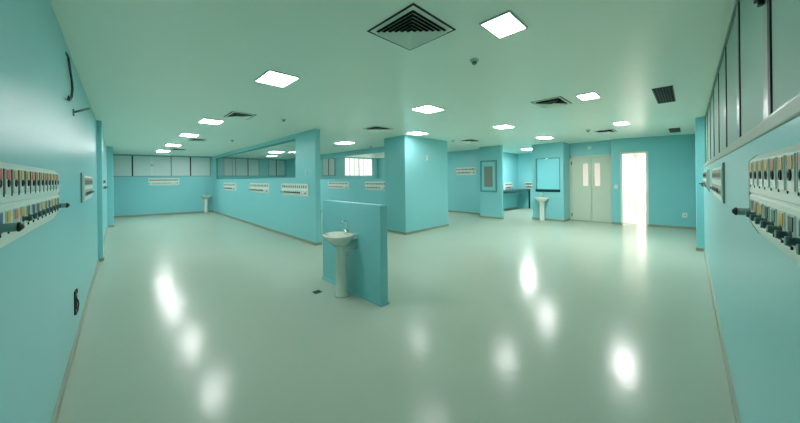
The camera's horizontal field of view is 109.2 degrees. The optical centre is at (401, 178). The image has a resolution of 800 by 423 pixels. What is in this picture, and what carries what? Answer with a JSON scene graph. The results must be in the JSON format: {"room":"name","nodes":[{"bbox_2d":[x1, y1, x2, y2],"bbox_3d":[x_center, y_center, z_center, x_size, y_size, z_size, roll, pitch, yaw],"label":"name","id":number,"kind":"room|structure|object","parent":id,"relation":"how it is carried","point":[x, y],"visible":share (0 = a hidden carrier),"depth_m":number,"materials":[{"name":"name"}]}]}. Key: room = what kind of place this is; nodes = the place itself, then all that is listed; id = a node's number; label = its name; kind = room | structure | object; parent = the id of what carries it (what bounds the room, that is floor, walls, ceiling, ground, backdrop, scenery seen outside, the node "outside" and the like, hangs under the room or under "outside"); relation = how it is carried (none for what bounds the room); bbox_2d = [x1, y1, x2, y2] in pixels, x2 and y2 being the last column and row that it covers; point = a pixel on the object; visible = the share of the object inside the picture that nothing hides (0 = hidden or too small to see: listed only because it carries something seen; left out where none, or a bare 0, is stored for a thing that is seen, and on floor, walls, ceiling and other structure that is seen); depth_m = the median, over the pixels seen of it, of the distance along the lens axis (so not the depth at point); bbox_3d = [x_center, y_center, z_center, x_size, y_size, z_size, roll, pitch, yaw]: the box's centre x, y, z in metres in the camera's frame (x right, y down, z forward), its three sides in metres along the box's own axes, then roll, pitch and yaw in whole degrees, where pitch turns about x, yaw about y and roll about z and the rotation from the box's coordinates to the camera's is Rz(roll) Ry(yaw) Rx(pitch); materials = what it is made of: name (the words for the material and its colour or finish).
{"room":"hospital ward","nodes":[
{"label":"hospital ward","id":0,"kind":"room"},
{"bbox_2d":[0,0,106,422],"bbox_3d":[-6.171,0.242,5.709,0.120,2.650,17.200,-1,0,-45],"label":"wall","id":1,"kind":"structure","parent":0,"point":[41,270],"depth_m":1.58,"materials":[{"name":"teal paint"}]},
{"bbox_2d":[0,162,69,247],"bbox_3d":[-1.718,0.099,1.352,0.080,0.316,1.372,-1,0,-45],"label":"panel","id":2,"kind":"object","parent":1,"relation":"attached to","point":[29,196],"visible":1,"depth_m":1.18,"materials":[{"name":"white plastic"}]},
{"bbox_2d":[3,168,10,196],"bbox_3d":[-1.368,0.015,0.986,0.003,0.096,0.078,-1,0,-45],"label":"power socket","id":3,"kind":"object","parent":2,"relation":"attached to","point":[6,171],"depth_m":0.98,"materials":[{"name":"white plastic"}]},
{"bbox_2d":[5,210,10,233],"bbox_3d":[-1.371,0.152,0.991,0.004,0.082,0.060,-1,0,-45],"label":"outlet","id":4,"kind":"object","parent":2,"relation":"attached to","point":[7,212],"depth_m":0.98,"materials":[{"name":"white plastic"}]},
{"bbox_2d":[11,169,17,195],"bbox_3d":[-1.438,0.016,1.057,0.003,0.096,0.078,-1,0,-45],"label":"power socket","id":5,"kind":"object","parent":2,"relation":"attached to","point":[14,172],"depth_m":1.05,"materials":[{"name":"white plastic"}]},
{"bbox_2d":[18,170,24,194],"bbox_3d":[-1.509,0.016,1.128,0.003,0.096,0.078,-1,0,-45],"label":"power socket","id":6,"kind":"object","parent":2,"relation":"attached to","point":[21,184],"depth_m":1.12,"materials":[{"name":"white plastic"}]},
{"bbox_2d":[20,206,32,223],"bbox_3d":[-1.504,0.153,1.141,0.026,0.082,0.060,-1,0,-45],"label":"outlet","id":7,"kind":"object","parent":2,"relation":"attached to","point":[23,218],"depth_m":1.13,"materials":[{"name":"white plastic"}]},
{"bbox_2d":[24,171,29,193],"bbox_3d":[-1.579,0.017,1.199,0.003,0.096,0.078,-1,0,-45],"label":"power socket","id":8,"kind":"object","parent":2,"relation":"attached to","point":[26,173],"depth_m":1.19,"materials":[{"name":"white plastic"}]},
{"bbox_2d":[26,205,37,224],"bbox_3d":[-1.574,0.154,1.212,0.026,0.082,0.060,-1,0,-45],"label":"outlet","id":9,"kind":"object","parent":2,"relation":"attached to","point":[35,216],"depth_m":1.20,"materials":[{"name":"white plastic"}]},
{"bbox_2d":[30,171,34,192],"bbox_3d":[-1.649,0.018,1.270,0.003,0.096,0.078,-1,0,-45],"label":"power socket","id":10,"kind":"object","parent":2,"relation":"attached to","point":[32,173],"depth_m":1.26,"materials":[{"name":"white plastic"}]},
{"bbox_2d":[31,203,41,221],"bbox_3d":[-1.645,0.155,1.283,0.026,0.082,0.060,-1,0,-45],"label":"outlet","id":11,"kind":"object","parent":2,"relation":"attached to","point":[32,204],"depth_m":1.27,"materials":[{"name":"white plastic"}]},
{"bbox_2d":[35,172,39,192],"bbox_3d":[-1.718,0.019,1.342,0.006,0.096,0.078,-1,0,-45],"label":"power socket","id":12,"kind":"object","parent":2,"relation":"attached to","point":[37,182],"depth_m":1.33,"materials":[{"name":"white plastic"}]},
{"bbox_2d":[36,202,45,219],"bbox_3d":[-1.715,0.156,1.354,0.026,0.082,0.060,-1,0,-45],"label":"outlet","id":13,"kind":"object","parent":2,"relation":"attached to","point":[37,203],"depth_m":1.35,"materials":[{"name":"white plastic"}]},
{"bbox_2d":[39,172,43,191],"bbox_3d":[-1.789,0.019,1.413,0.006,0.096,0.078,-1,0,-45],"label":"power socket","id":14,"kind":"object","parent":2,"relation":"attached to","point":[40,173],"depth_m":1.40,"materials":[{"name":"white plastic"}]},
{"bbox_2d":[40,201,49,217],"bbox_3d":[-1.785,0.157,1.425,0.026,0.082,0.060,-1,0,-45],"label":"outlet","id":15,"kind":"object","parent":2,"relation":"attached to","point":[41,202],"depth_m":1.42,"materials":[{"name":"white plastic"}]},
{"bbox_2d":[44,200,52,215],"bbox_3d":[-1.856,0.157,1.496,0.026,0.082,0.060,-1,0,-45],"label":"outlet","id":16,"kind":"object","parent":2,"relation":"attached to","point":[45,201],"depth_m":1.49,"materials":[{"name":"white plastic"}]},
{"bbox_2d":[48,200,55,214],"bbox_3d":[-1.926,0.158,1.567,0.026,0.082,0.060,-1,0,-45],"label":"outlet","id":17,"kind":"object","parent":2,"relation":"attached to","point":[49,201],"depth_m":1.56,"materials":[{"name":"white plastic"}]},
{"bbox_2d":[51,199,58,212],"bbox_3d":[-1.996,0.159,1.639,0.026,0.082,0.060,-1,0,-45],"label":"outlet","id":18,"kind":"object","parent":2,"relation":"attached to","point":[52,200],"depth_m":1.63,"materials":[{"name":"white plastic"}]},
{"bbox_2d":[54,198,61,211],"bbox_3d":[-2.067,0.160,1.710,0.026,0.082,0.060,-1,0,-45],"label":"outlet","id":19,"kind":"object","parent":2,"relation":"attached to","point":[60,205],"depth_m":1.70,"materials":[{"name":"white plastic"}]},
{"bbox_2d":[66,52,73,100],"bbox_3d":[-2.809,-0.836,2.401,0.039,0.414,0.474,-1,0,-45],"label":"cable","id":20,"kind":"object","parent":1,"relation":"hanging from","point":[67,55],"visible":0.94,"depth_m":2.44,"materials":[{"name":"black plastic"}]},
{"bbox_2d":[74,288,78,314],"bbox_3d":[-3.026,1.146,2.649,0.029,0.239,0.100,-1,0,-45],"label":"outlet box","id":21,"kind":"object","parent":1,"relation":"attached to","point":[76,301],"visible":1,"depth_m":2.63,"materials":[{"name":"black plastic"}]},
{"bbox_2d":[50,226,107,422],"bbox_3d":[-6.108,1.536,5.757,0.016,0.062,17.200,-1,0,-45],"label":"baseboard","id":22,"kind":"structure","parent":1,"relation":"attached to","point":[57,407],"depth_m":2.34,"materials":[{"name":"grey plastic"}]},
{"bbox_2d":[83,175,93,201],"bbox_3d":[-4.211,0.126,3.837,0.032,0.316,1.372,-1,0,-45],"label":"panel","id":23,"kind":"object","parent":1,"relation":"attached to","point":[88,191],"visible":1,"depth_m":3.62,"materials":[{"name":"white plastic"}]},
{"bbox_2d":[96,120,103,258],"bbox_3d":[-5.841,0.239,5.508,0.065,2.650,0.450,-1,0,-45],"label":"wall","id":24,"kind":"structure","parent":0,"point":[99,127],"depth_m":5.35,"materials":[{"name":"teal paint"}]},
{"bbox_2d":[107,146,113,225],"bbox_3d":[-9.772,0.281,9.531,0.140,2.650,0.500,-1,0,-45],"label":"wall","id":25,"kind":"structure","parent":0,"point":[110,195],"depth_m":9.36,"materials":[{"name":"teal paint"}]},
{"bbox_2d":[113,154,212,215],"bbox_3d":[-10.688,0.291,12.736,3.694,2.650,0.120,-1,0,-32],"label":"wall","id":26,"kind":"structure","parent":0,"point":[132,195],"depth_m":12.64,"materials":[{"name":"teal paint"}]},
{"bbox_2d":[113,155,210,176],"bbox_3d":[-10.648,-0.544,12.745,3.441,0.920,0.078,-1,0,-32],"label":"window","id":27,"kind":"structure","parent":26,"relation":"in","point":[123,165],"depth_m":12.65,"materials":[{"name":"grey glass"}]},
{"bbox_2d":[114,210,212,217],"bbox_3d":[-10.638,1.585,12.678,3.694,0.062,0.018,-1,0,-32],"label":"baseboard","id":28,"kind":"structure","parent":26,"relation":"attached to","point":[212,210],"depth_m":12.63,"materials":[{"name":"grey plastic"}]},
{"bbox_2d":[149,178,178,185],"bbox_3d":[-10.597,0.155,12.676,1.058,0.316,0.080,-1,0,-32],"label":"panel","id":29,"kind":"object","parent":26,"relation":"attached to","point":[155,181],"visible":1,"depth_m":12.67,"materials":[{"name":"white plastic"}]},
{"bbox_2d":[219,157,286,177],"bbox_3d":[-7.860,0.261,14.956,3.570,2.650,0.120,-1,0,-45],"label":"wall","id":30,"kind":"structure","parent":0,"point":[263,163],"depth_m":15.18,"materials":[{"name":"teal paint"}]},
{"bbox_2d":[224,158,258,175],"bbox_3d":[-8.204,-0.571,14.598,1.650,0.920,0.078,-1,0,-45],"label":"window","id":31,"kind":"structure","parent":30,"relation":"in","point":[232,166],"depth_m":14.57,"materials":[{"name":"grey glass"}]},
{"bbox_2d":[268,159,284,175],"bbox_3d":[-6.971,-0.584,15.832,0.940,0.920,0.060,-1,0,-45],"label":"window","id":32,"kind":"structure","parent":30,"relation":"in","point":[275,167],"depth_m":15.80,"materials":[{"name":"grey glass"}]},
{"bbox_2d":[212,129,320,242],"bbox_3d":[-5.487,0.235,10.107,0.120,2.650,10.150,-1,0,-45],"label":"wall partition","id":33,"kind":"structure","parent":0,"point":[298,216],"depth_m":7.69,"materials":[{"name":"teal paint"}]},
{"bbox_2d":[216,139,295,178],"bbox_3d":[-5.629,-0.481,10.228,0.060,0.995,8.450,-1,0,-45],"label":"window","id":34,"kind":"structure","parent":33,"relation":"in","point":[292,140],"depth_m":9.41,"materials":[{"name":"clear glass"}]},
{"bbox_2d":[249,183,269,193],"bbox_3d":[-4.559,0.310,9.028,0.080,0.316,1.738,-1,0,-45],"label":"panel","id":35,"kind":"object","parent":33,"relation":"attached to","point":[254,187],"visible":1,"depth_m":8.92,"materials":[{"name":"white plastic"}]},
{"bbox_2d":[213,211,321,245],"bbox_3d":[-5.461,1.530,10.095,0.148,0.060,10.144,-1,0,-45],"label":"baseboard","id":36,"kind":"structure","parent":33,"relation":"attached to","point":[270,229],"depth_m":8.04,"materials":[{"name":"grey plastic"}]},
{"bbox_2d":[281,183,308,196],"bbox_3d":[-2.744,0.290,7.194,0.080,0.316,1.529,-1,0,-45],"label":"panel","id":37,"kind":"object","parent":33,"relation":"attached to","point":[302,190],"visible":1,"depth_m":7.11,"materials":[{"name":"white plastic"}]},
{"bbox_2d":[287,147,384,209],"bbox_3d":[-2.972,0.207,12.640,0.120,2.650,10.050,-1,0,-45],"label":"wall","id":38,"kind":"structure","parent":0,"point":[356,192],"depth_m":11.69,"materials":[{"name":"teal paint"}]},
{"bbox_2d":[328,182,348,188],"bbox_3d":[-2.778,0.300,12.304,0.080,0.316,1.581,-1,0,-45],"label":"panel","id":39,"kind":"object","parent":38,"relation":"attached to","point":[331,185],"visible":1,"depth_m":12.28,"materials":[{"name":"white plastic"}]},
{"bbox_2d":[365,182,384,189],"bbox_3d":[-1.002,0.281,10.509,0.080,0.316,1.215,-1,0,-45],"label":"panel","id":40,"kind":"object","parent":38,"relation":"attached to","point":[368,185],"visible":1,"depth_m":10.51,"materials":[{"name":"white plastic"}]},
{"bbox_2d":[322,157,377,178],"bbox_3d":[-2.656,0.204,14.902,3.750,2.650,0.120,-1,0,-45],"label":"wall","id":41,"kind":"structure","parent":0,"point":[339,161],"depth_m":14.54,"materials":[{"name":"teal paint"}]},
{"bbox_2d":[323,158,334,175],"bbox_3d":[-3.599,-0.566,13.962,0.700,0.890,0.060,-1,0,-45],"label":"window","id":42,"kind":"structure","parent":41,"relation":"in","point":[328,164],"depth_m":13.98,"materials":[{"name":"grey glass"}]},
{"bbox_2d":[345,158,371,175],"bbox_3d":[-2.317,-0.605,15.232,1.810,0.940,0.060,-1,0,-45],"label":"window","id":43,"kind":"structure","parent":41,"relation":"in","point":[353,166],"depth_m":15.20,"materials":[{"name":"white glass"}]},
{"bbox_2d":[322,200,387,303],"bbox_3d":[-0.685,0.915,3.850,0.110,1.185,1.350,-1,0,-45],"label":"wall","id":44,"kind":"structure","parent":0,"point":[367,264],"depth_m":3.58,"materials":[{"name":"teal paint"}]},
{"bbox_2d":[322,277,388,306],"bbox_3d":[-0.679,1.492,3.850,0.130,0.030,1.370,-1,0,-45],"label":"baseboard","id":45,"kind":"structure","parent":44,"relation":"attached to","point":[324,278],"depth_m":3.56,"materials":[{"name":"teal paint"}]},
{"bbox_2d":[49,0,734,158],"bbox_3d":[-0.594,-1.194,11.105,16.200,0.100,18.200,-1,0,-45],"label":"ceiling","id":46,"kind":"structure","parent":0,"point":[148,70],"depth_m":3.00,"materials":[{"name":"white paint"}]},
{"bbox_2d":[198,118,223,124],"bbox_3d":[-3.711,-1.103,5.527,0.344,0.014,0.444,-1,0,-45],"label":"recessed light","id":47,"kind":"object","parent":46,"relation":"in","point":[203,120],"visible":1,"depth_m":5.50,"materials":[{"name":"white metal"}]},
{"bbox_2d":[200,119,222,123],"bbox_3d":[-3.711,-1.104,5.527,0.320,0.009,0.420,-1,0,-45],"label":"diffuser","id":48,"kind":"object","parent":47,"relation":"attached to","point":[209,121],"depth_m":5.50,"materials":[{"name":"white plastic"}]},
{"bbox_2d":[224,111,255,119],"bbox_3d":[-2.893,-1.107,5.077,0.386,0.023,0.566,-1,0,-45],"label":"ceiling vent","id":49,"kind":"object","parent":46,"relation":"in","point":[234,115],"visible":1,"depth_m":5.04,"materials":[{"name":"white metal"}]},
{"bbox_2d":[255,69,299,87],"bbox_3d":[-1.421,-1.128,3.235,0.334,0.014,0.444,-1,0,-45],"label":"recessed light","id":50,"kind":"object","parent":46,"relation":"in","point":[271,77],"visible":1,"depth_m":3.21,"materials":[{"name":"white plastic"}]},
{"bbox_2d":[364,126,392,131],"bbox_3d":[-0.545,-1.129,6.536,0.516,0.029,0.476,-1,0,-45],"label":"ceiling vent","id":51,"kind":"object","parent":46,"relation":"in","point":[374,128],"visible":1,"depth_m":6.50,"materials":[{"name":"black metal"}]},
{"bbox_2d":[367,3,455,49],"bbox_3d":[0.073,-1.137,2.209,0.486,0.028,0.496,-1,0,-45],"label":"ceiling vent","id":52,"kind":"object","parent":46,"relation":"in","point":[412,27],"visible":1,"depth_m":2.17,"materials":[{"name":"white metal"}]},
{"bbox_2d":[411,104,444,113],"bbox_3d":[0.432,-1.148,4.725,0.444,0.014,0.374,-1,0,-45],"label":"recessed light","id":53,"kind":"object","parent":46,"relation":"in","point":[427,108],"visible":1,"depth_m":4.72,"materials":[{"name":"white plastic"}]},
{"bbox_2d":[412,106,442,112],"bbox_3d":[0.432,-1.149,4.725,0.420,0.009,0.350,-1,0,-45],"label":"diffuser","id":54,"kind":"object","parent":53,"relation":"attached to","point":[425,109],"depth_m":4.72,"materials":[{"name":"white plastic"}]},
{"bbox_2d":[479,10,527,38],"bbox_3d":[0.769,-1.151,2.146,0.314,0.014,0.234,-1,0,-45],"label":"recessed light","id":55,"kind":"object","parent":46,"relation":"in","point":[502,25],"visible":1,"depth_m":2.13,"materials":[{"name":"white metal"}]},
{"bbox_2d":[531,96,570,108],"bbox_3d":[2.318,-1.159,4.411,0.556,0.031,0.426,-1,0,-45],"label":"ceiling vent","id":56,"kind":"object","parent":46,"relation":"in","point":[559,101],"visible":1,"depth_m":4.37,"materials":[{"name":"white metal"}]},
{"bbox_2d":[576,91,600,100],"bbox_3d":[2.663,-1.172,4.063,0.364,0.014,0.234,-1,0,-45],"label":"recessed light","id":57,"kind":"object","parent":46,"relation":"in","point":[591,95],"visible":1,"depth_m":4.06,"materials":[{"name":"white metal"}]},
{"bbox_2d":[578,93,598,99],"bbox_3d":[2.663,-1.174,4.063,0.340,0.009,0.210,-1,0,-45],"label":"diffuser","id":58,"kind":"object","parent":57,"relation":"attached to","point":[586,96],"depth_m":4.06,"materials":[{"name":"white plastic"}]},
{"bbox_2d":[652,85,675,103],"bbox_3d":[3.755,-1.184,4.068,1.044,0.014,0.204,-1,0,-45],"label":"ceiling vent","id":59,"kind":"object","parent":46,"relation":"in","point":[666,94],"visible":1,"depth_m":4.01,"materials":[{"name":"black metal"}]},
{"bbox_2d":[57,207,734,422],"bbox_3d":[-0.564,1.554,11.105,16.200,0.104,18.200,-1,0,-45],"label":"floor","id":60,"kind":"structure","parent":0,"point":[209,317],"depth_m":2.82,"materials":[{"name":"white laminate"}]},
{"bbox_2d":[200,194,211,212],"bbox_3d":[-9.197,1.118,13.361,0.460,0.964,0.365,-1,0,-32],"label":"pedestal sink","id":61,"kind":"object","parent":60,"relation":"on","point":[206,197],"visible":1,"depth_m":13.33,"materials":[{"name":"white ceramic"}]},
{"bbox_2d":[323,220,357,297],"bbox_3d":[-0.812,1.027,3.646,0.365,0.964,0.460,-1,0,-45],"label":"pedestal sink","id":62,"kind":"object","parent":60,"relation":"on","point":[340,240],"visible":1,"depth_m":3.61,"materials":[{"name":"white ceramic"}]},
{"bbox_2d":[323,231,357,246],"bbox_3d":[-0.815,0.789,3.645,0.362,0.150,0.460,-1,0,-45],"label":"basin","id":63,"kind":"object","parent":62,"relation":"in","point":[336,238],"depth_m":3.56,"materials":[{"name":"white ceramic"}]},
{"bbox_2d":[340,220,348,232],"bbox_3d":[-0.766,0.631,3.726,0.128,0.174,0.085,-1,0,-45],"label":"faucet","id":64,"kind":"object","parent":62,"relation":"on","point":[347,231],"depth_m":3.73,"materials":[{"name":"silver metal"}]},
{"bbox_2d":[384,135,447,231],"bbox_3d":[0.467,0.170,8.531,1.894,2.650,0.830,-1,0,-45],"label":"wall pier","id":65,"kind":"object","parent":60,"relation":"on","point":[416,187],"visible":0.93,"depth_m":7.99,"materials":[{"name":"teal paint"}]},
{"bbox_2d":[387,224,448,234],"bbox_3d":[0.481,1.465,8.531,1.922,0.060,0.858,-1,0,-45],"label":"baseboard","id":66,"kind":"object","parent":65,"relation":"attached to","point":[445,225],"visible":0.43,"depth_m":7.98,"materials":[{"name":"grey plastic"}]},
{"bbox_2d":[503,189,530,207],"bbox_3d":[4.891,0.982,12.796,3.000,0.930,0.600,-1,0,-45],"label":"countertop","id":67,"kind":"structure","parent":60,"relation":"on","point":[507,190],"depth_m":13.06,"materials":[{"name":"stone"}]},
{"bbox_2d":[503,189,530,192],"bbox_3d":[4.886,0.547,12.796,3.000,0.060,0.600,-1,0,-45],"label":"countertop","id":68,"kind":"structure","parent":67,"relation":"on","point":[508,190],"depth_m":12.75,"materials":[{"name":"stone"}]},
{"bbox_2d":[534,192,548,220],"bbox_3d":[4.791,0.966,9.770,0.365,0.964,0.460,-1,0,-45],"label":"pedestal sink","id":69,"kind":"object","parent":60,"relation":"on","point":[542,199],"visible":1,"depth_m":9.73,"materials":[{"name":"white ceramic"}]},
{"bbox_2d":[378,149,479,212],"bbox_3d":[0.927,0.165,13.862,0.120,2.650,6.600,-1,0,-45],"label":"wall","id":70,"kind":"structure","parent":0,"point":[463,190],"depth_m":12.11,"materials":[{"name":"teal paint"}]},
{"bbox_2d":[456,167,475,174],"bbox_3d":[2.659,-0.299,11.965,0.080,0.316,0.954,-1,0,-45],"label":"panel","id":71,"kind":"object","parent":70,"relation":"attached to","point":[471,170],"visible":1,"depth_m":11.93,"materials":[{"name":"white plastic"}]},
{"bbox_2d":[479,145,503,217],"bbox_3d":[3.433,0.138,10.869,0.770,2.650,1.180,-1,0,-45],"label":"wall","id":72,"kind":"structure","parent":0,"point":[491,203],"depth_m":10.39,"materials":[{"name":"teal paint"}]},
{"bbox_2d":[480,160,496,191],"bbox_3d":[3.200,-0.085,10.529,0.035,1.160,0.660,-1,0,-45],"label":"framed panel","id":73,"kind":"object","parent":72,"relation":"attached to","point":[488,169],"visible":1,"depth_m":10.52,"materials":[{"name":"teal paint"}]},
{"bbox_2d":[503,152,517,208],"bbox_3d":[4.454,0.127,12.893,3.530,2.650,0.120,-1,0,-45],"label":"wall","id":74,"kind":"structure","parent":0,"point":[510,160],"depth_m":13.50,"materials":[{"name":"teal paint"}]},
{"bbox_2d":[518,153,558,207],"bbox_3d":[6.968,0.099,12.948,0.120,2.650,3.400,-1,0,-45],"label":"wall","id":75,"kind":"structure","parent":0,"point":[547,169],"depth_m":13.53,"materials":[{"name":"teal paint"}]},
{"bbox_2d":[564,142,569,218],"bbox_3d":[6.621,0.103,10.775,3.430,2.650,0.120,-1,0,-45],"label":"wall","id":76,"kind":"structure","parent":0,"point":[566,145],"depth_m":9.72,"materials":[{"name":"teal paint"}]},
{"bbox_2d":[532,142,564,219],"bbox_3d":[5.047,0.120,9.843,0.120,2.650,1.010,-1,0,-45],"label":"wall","id":77,"kind":"structure","parent":76,"relation":"in","point":[554,208],"depth_m":9.72,"materials":[{"name":"teal paint"}]},
{"bbox_2d":[536,157,559,191],"bbox_3d":[5.040,-0.120,9.825,0.130,1.170,0.790,-1,0,-45],"label":"framed board","id":78,"kind":"object","parent":77,"relation":"attached to","point":[537,190],"depth_m":9.76,"materials":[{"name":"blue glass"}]},
{"bbox_2d":[622,154,633,218],"bbox_3d":[8.185,0.086,10.438,4.080,2.650,0.080,-1,0,-45],"label":"wall","id":79,"kind":"structure","parent":0,"point":[627,159],"depth_m":10.62,"materials":[{"name":"white paint"}]},
{"bbox_2d":[569,140,610,155],"bbox_3d":[6.371,0.106,9.500,0.120,2.650,1.340,-1,0,-45],"label":"wall","id":80,"kind":"structure","parent":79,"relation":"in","point":[598,147],"depth_m":9.49,"materials":[{"name":"teal paint"}]},
{"bbox_2d":[569,154,611,222],"bbox_3d":[6.313,0.331,9.497,0.089,2.200,1.280,-1,0,-45],"label":"door","id":81,"kind":"structure","parent":80,"relation":"attached to","point":[590,175],"depth_m":9.49,"materials":[{"name":"beige laminate"}]},
{"bbox_2d":[633,153,645,212],"bbox_3d":[10.281,0.063,11.022,0.120,2.650,2.100,-1,0,-45],"label":"wall","id":82,"kind":"structure","parent":0,"point":[638,209],"depth_m":11.66,"materials":[{"name":"white paint"}]},
{"bbox_2d":[635,156,645,206],"bbox_3d":[9.944,0.117,11.321,0.060,2.050,1.000,-1,0,-45],"label":"window","id":83,"kind":"structure","parent":82,"relation":"in","point":[639,160],"depth_m":11.58,"materials":[{"name":"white glass"}]},
{"bbox_2d":[611,134,695,226],"bbox_3d":[7.468,0.094,8.397,2.085,2.650,0.140,-1,0,33],"label":"wall","id":84,"kind":"structure","parent":0,"point":[671,158],"depth_m":8.21,"materials":[{"name":"teal paint"}]},
{"bbox_2d":[620,151,648,225],"bbox_3d":[7.062,0.308,8.665,0.658,2.230,0.162,-1,0,33],"label":"door frame","id":85,"kind":"structure","parent":84,"relation":"in","point":[645,152],"depth_m":8.53,"materials":[{"name":"white wood"}]},
{"bbox_2d":[612,222,695,228],"bbox_3d":[7.439,1.388,8.332,2.085,0.062,0.017,-1,0,33],"label":"baseboard","id":86,"kind":"structure","parent":84,"relation":"attached to","point":[619,223],"depth_m":8.19,"materials":[{"name":"grey plastic"}]},
{"bbox_2d":[695,117,704,247],"bbox_3d":[6.057,0.109,5.787,0.450,2.650,0.105,-1,0,-45],"label":"wall","id":87,"kind":"structure","parent":0,"point":[699,149],"depth_m":5.63,"materials":[{"name":"teal paint"}]},
{"bbox_2d":[703,116,799,422],"bbox_3d":[4.118,0.130,3.709,11.930,2.650,0.120,-1,0,-45],"label":"wall","id":88,"kind":"structure","parent":0,"point":[756,286],"depth_m":1.27,"materials":[{"name":"teal paint"}]},
{"bbox_2d":[699,169,709,191],"bbox_3d":[4.768,0.028,4.495,1.372,0.316,0.080,-1,0,-45],"label":"panel","id":89,"kind":"object","parent":88,"relation":"attached to","point":[706,174],"visible":1,"depth_m":4.00,"materials":[{"name":"white plastic"}]},
{"bbox_2d":[710,166,722,201],"bbox_3d":[3.165,0.045,2.873,1.372,0.316,0.032,-1,0,-45],"label":"panel","id":90,"kind":"object","parent":88,"relation":"attached to","point":[717,182],"visible":0.99,"depth_m":2.67,"materials":[{"name":"white plastic"}]},
{"bbox_2d":[703,248,740,422],"bbox_3d":[4.084,1.425,3.758,11.930,0.062,0.016,-1,0,-45],"label":"baseboard","id":91,"kind":"structure","parent":88,"relation":"attached to","point":[727,368],"depth_m":2.26,"materials":[{"name":"grey plastic"}]},
{"bbox_2d":[722,162,724,203],"bbox_3d":[2.589,0.037,2.289,0.024,0.330,0.012,-1,0,-45],"label":"rail","id":92,"kind":"object","parent":88,"relation":"attached to","point":[723,164],"visible":1,"depth_m":2.29,"materials":[{"name":"grey metal"}]},
{"bbox_2d":[703,0,799,166],"bbox_3d":[3.361,-0.687,2.994,7.260,1.000,0.097,-1,0,-45],"label":"window","id":93,"kind":"structure","parent":88,"relation":"in","point":[755,91],"depth_m":1.42,"materials":[{"name":"grey glass"}]},
{"bbox_2d":[732,143,799,265],"bbox_3d":[0.909,0.070,0.674,1.372,0.316,0.080,-1,0,-45],"label":"panel","id":94,"kind":"object","parent":88,"relation":"attached to","point":[773,211],"visible":1,"depth_m":0.78,"materials":[{"name":"white plastic"}]},
{"bbox_2d":[750,162,753,186],"bbox_3d":[1.346,-0.015,1.095,0.078,0.096,0.003,-1,0,-45],"label":"power socket","id":95,"kind":"object","parent":94,"relation":"attached to","point":[751,163],"depth_m":1.08,"materials":[{"name":"white plastic"}]},
{"bbox_2d":[746,201,758,223],"bbox_3d":[1.263,0.123,1.028,0.060,0.082,0.026,-1,0,-45],"label":"outlet","id":96,"kind":"object","parent":94,"relation":"attached to","point":[756,203],"depth_m":1.02,"materials":[{"name":"white plastic"}]},
{"bbox_2d":[754,161,757,187],"bbox_3d":[1.275,-0.014,1.025,0.078,0.096,0.003,-1,0,-45],"label":"power socket","id":97,"kind":"object","parent":94,"relation":"attached to","point":[755,162],"depth_m":1.01,"materials":[{"name":"white plastic"}]},
{"bbox_2d":[750,203,763,227],"bbox_3d":[1.192,0.124,0.958,0.060,0.082,0.026,-1,0,-45],"label":"outlet","id":98,"kind":"object","parent":94,"relation":"attached to","point":[761,205],"depth_m":0.95,"materials":[{"name":"white plastic"}]},
{"bbox_2d":[758,160,763,187],"bbox_3d":[1.204,-0.013,0.955,0.078,0.096,0.003,-1,0,-45],"label":"power socket","id":99,"kind":"object","parent":94,"relation":"attached to","point":[760,162],"depth_m":0.94,"materials":[{"name":"white plastic"}]},
{"bbox_2d":[754,205,769,231],"bbox_3d":[1.121,0.125,0.887,0.060,0.082,0.026,-1,0,-45],"label":"outlet","id":100,"kind":"object","parent":94,"relation":"attached to","point":[757,220],"depth_m":0.88,"materials":[{"name":"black plastic"}]},
{"bbox_2d":[764,158,769,188],"bbox_3d":[1.133,-0.012,0.884,0.078,0.096,0.003,-1,0,-45],"label":"power socket","id":101,"kind":"object","parent":94,"relation":"attached to","point":[766,160],"depth_m":0.87,"materials":[{"name":"white plastic"}]},
{"bbox_2d":[760,207,776,236],"bbox_3d":[1.050,0.126,0.817,0.060,0.082,0.026,-1,0,-45],"label":"outlet","id":102,"kind":"object","parent":94,"relation":"attached to","point":[773,222],"depth_m":0.81,"materials":[{"name":"black plastic"}]},
{"bbox_2d":[770,157,776,190],"bbox_3d":[1.062,-0.012,0.814,0.078,0.096,0.003,-1,0,-45],"label":"power socket","id":103,"kind":"object","parent":94,"relation":"attached to","point":[773,160],"depth_m":0.80,"materials":[{"name":"white plastic"}]},
{"bbox_2d":[766,210,785,242],"bbox_3d":[0.979,0.126,0.747,0.060,0.082,0.026,-1,0,-45],"label":"outlet","id":104,"kind":"object","parent":94,"relation":"attached to","point":[782,213],"depth_m":0.74,"materials":[{"name":"black plastic"}]},
{"bbox_2d":[777,155,785,191],"bbox_3d":[0.990,-0.011,0.744,0.078,0.096,0.003,-1,0,-45],"label":"power socket","id":105,"kind":"object","parent":94,"relation":"attached to","point":[781,159],"depth_m":0.73,"materials":[{"name":"white plastic"}]},
{"bbox_2d":[774,214,795,249],"bbox_3d":[0.908,0.127,0.676,0.060,0.082,0.026,-1,0,-45],"label":"outlet","id":106,"kind":"object","parent":94,"relation":"attached to","point":[791,218],"depth_m":0.67,"materials":[{"name":"black plastic"}]},
{"bbox_2d":[786,153,795,193],"bbox_3d":[0.919,-0.010,0.673,0.078,0.096,0.003,-1,0,-45],"label":"power socket","id":107,"kind":"object","parent":94,"relation":"attached to","point":[790,157],"depth_m":0.66,"materials":[{"name":"white plastic"}]},
{"bbox_2d":[784,218,799,246],"bbox_3d":[0.837,0.128,0.606,0.060,0.082,0.026,-1,0,-45],"label":"outlet","id":108,"kind":"object","parent":94,"relation":"attached to","point":[789,241],"depth_m":0.61,"materials":[{"name":"black plastic"}]},
{"bbox_2d":[797,152,799,195],"bbox_3d":[0.848,-0.009,0.603,0.078,0.096,0.003,-1,0,-45],"label":"power socket","id":109,"kind":"object","parent":94,"relation":"attached to","point":[798,153],"depth_m":0.62,"materials":[{"name":"white plastic"}]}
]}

